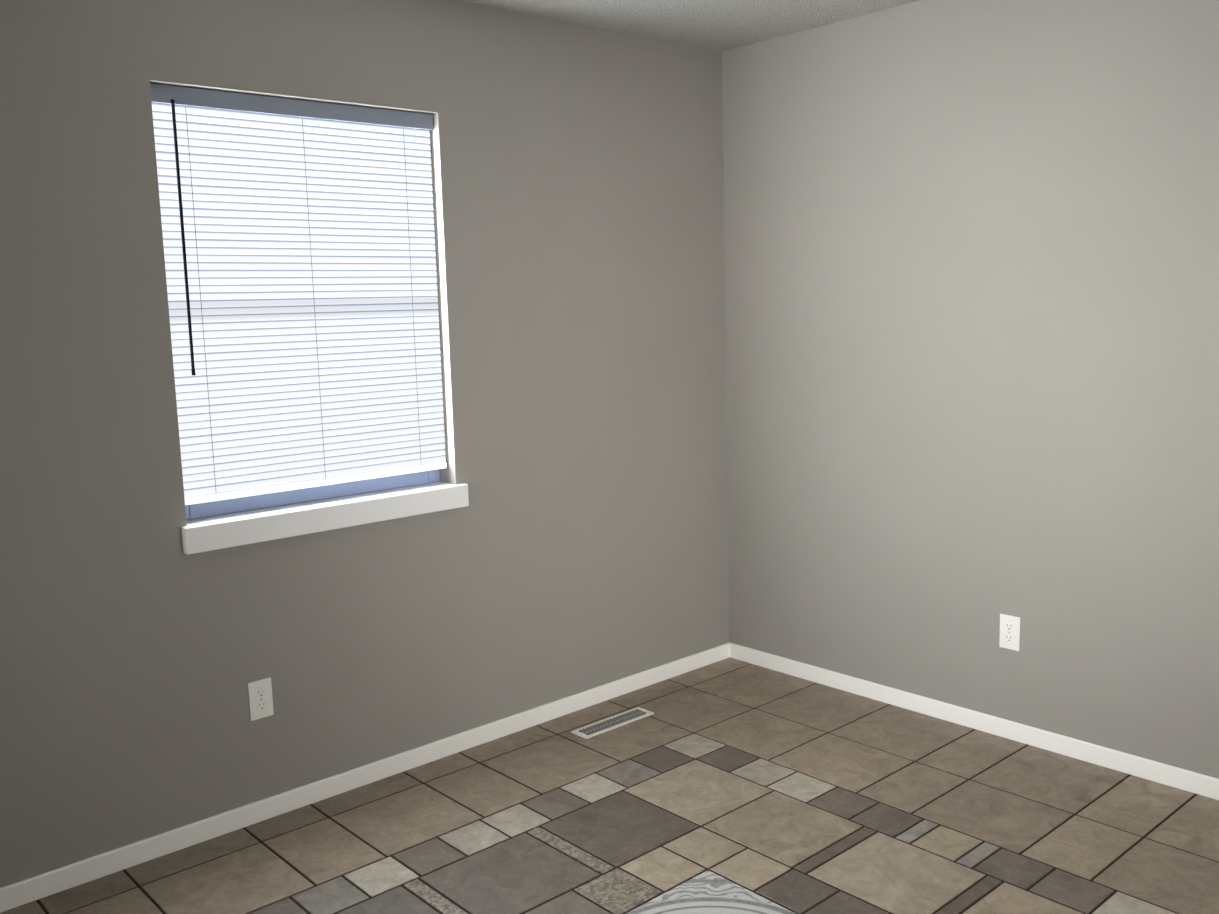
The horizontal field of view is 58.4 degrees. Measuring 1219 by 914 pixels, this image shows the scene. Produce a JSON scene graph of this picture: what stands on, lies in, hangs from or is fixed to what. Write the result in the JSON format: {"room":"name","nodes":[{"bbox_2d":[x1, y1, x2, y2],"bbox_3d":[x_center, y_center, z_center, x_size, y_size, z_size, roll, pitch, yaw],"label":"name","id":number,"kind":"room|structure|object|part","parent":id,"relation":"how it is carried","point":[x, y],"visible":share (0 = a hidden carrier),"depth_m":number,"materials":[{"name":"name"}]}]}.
{"room":"empty room","nodes":[
{"label":"empty room","id":0,"kind":"room"},
{"bbox_2d":[0,0,728,886],"bbox_3d":[-1.032,-0.154,3.177,4.220,2.440,0.160,-9,11,-41],"label":"wall","id":1,"kind":"structure","parent":0,"point":[578,544],"depth_m":3.35,"materials":[{"name":"paint"}]},
{"bbox_2d":[248,677,273,720],"bbox_3d":[-1.016,0.706,3.176,0.070,0.114,0.007,-9,11,-41],"label":"electrical outlet","id":2,"kind":"object","parent":1,"relation":"attached to","point":[260,699],"visible":1,"depth_m":3.17,"materials":[{"name":"white plastic"}]},
{"bbox_2d":[150,83,446,519],"bbox_3d":[-0.908,-0.452,3.267,0.884,1.181,0.124,-9,11,-41],"label":"window blind","id":3,"kind":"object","parent":1,"relation":"in","point":[253,237],"depth_m":3.21,"materials":[{"name":"white plastic"}]},
{"bbox_2d":[171,99,195,374],"bbox_3d":[-1.150,-0.586,2.941,0.014,0.731,0.012,-9,11,-41],"label":"blind wand","id":4,"kind":"object","parent":3,"relation":"attached to","point":[182,235],"visible":0.96,"depth_m":2.94,"materials":[{"name":"black plastic"}]},
{"bbox_2d":[185,106,216,496],"bbox_3d":[-1.135,-0.418,3.018,0.002,1.067,0.026,-9,11,-41],"label":"blind cord","id":5,"kind":"object","parent":3,"relation":"attached to","point":[185,106],"depth_m":3.01,"materials":[{"name":"white fabric"}]},
{"bbox_3d":[-0.880,-0.473,3.234,0.878,1.128,0.042,-9,11,-41],"label":"window blind rails","id":6,"kind":"part","parent":3,"relation":"part of","materials":[{"name":"white plastic"}]},
{"bbox_2d":[302,118,325,478],"bbox_3d":[-0.884,-0.456,3.241,0.002,1.067,0.026,-9,11,-41],"label":"blind cord","id":7,"kind":"object","parent":3,"relation":"attached to","point":[313,293],"depth_m":3.23,"materials":[{"name":"white fabric"}]},
{"bbox_2d":[403,128,420,457],"bbox_3d":[-0.616,-0.494,3.462,0.055,1.067,0.017,0,8,9],"label":"blind cord","id":8,"kind":"object","parent":3,"relation":"attached to","point":[403,128],"depth_m":3.45,"materials":[{"name":"white fabric"}]},
{"bbox_2d":[182,482,468,554],"bbox_3d":[-0.847,0.173,3.317,0.930,0.075,0.120,-9,11,-41],"label":"window sill","id":9,"kind":"structure","parent":1,"relation":"in","point":[217,532],"depth_m":3.24,"materials":[{"name":"white wood"}]},
{"bbox_2d":[0,643,731,912],"bbox_3d":[-0.940,1.027,3.276,3.900,0.063,0.017,-9,11,-41],"label":"baseboard","id":10,"kind":"structure","parent":1,"relation":"attached to","point":[46,884],"depth_m":3.32,"materials":[{"name":"white wood"}]},
{"bbox_2d":[0,657,1218,913],"bbox_3d":[0.294,1.238,1.923,4.220,0.054,4.020,-9,11,-41],"label":"floor","id":11,"kind":"structure","parent":0,"point":[730,785],"depth_m":3.06,"materials":[{"name":"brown tile"}]},
{"bbox_2d":[571,707,653,738],"bbox_3d":[0.014,0.943,3.878,0.326,0.007,0.084,-9,11,-41],"label":"floor vent","id":12,"kind":"object","parent":11,"relation":"in","point":[609,723],"visible":1,"depth_m":3.87,"materials":[{"name":"white metal"}]},
{"bbox_2d":[460,0,920,51],"bbox_3d":[0.223,-1.260,1.575,4.220,0.120,4.020,-9,11,-41],"label":"ceiling","id":13,"kind":"structure","parent":0,"point":[720,25],"depth_m":3.69,"materials":[{"name":"white paint"}]},
{"bbox_2d":[722,0,1218,778],"bbox_3d":[1.821,-0.215,3.033,0.160,2.440,3.860,-9,11,-41],"label":"wall","id":14,"kind":"structure","parent":0,"point":[972,310],"depth_m":3.55,"materials":[{"name":"paint"}]},
{"bbox_2d":[728,642,1218,799],"bbox_3d":[1.738,0.962,3.193,0.017,0.063,3.630,-9,11,-41],"label":"baseboard","id":15,"kind":"structure","parent":14,"relation":"attached to","point":[1190,781],"depth_m":3.67,"materials":[{"name":"white wood"}]},
{"bbox_2d":[999,614,1019,650],"bbox_3d":[1.323,0.580,3.603,0.007,0.114,0.070,-9,11,-41],"label":"electrical outlet","id":16,"kind":"object","parent":14,"relation":"attached to","point":[1009,638],"visible":1,"depth_m":3.60,"materials":[{"name":"white plastic"}]}
]}

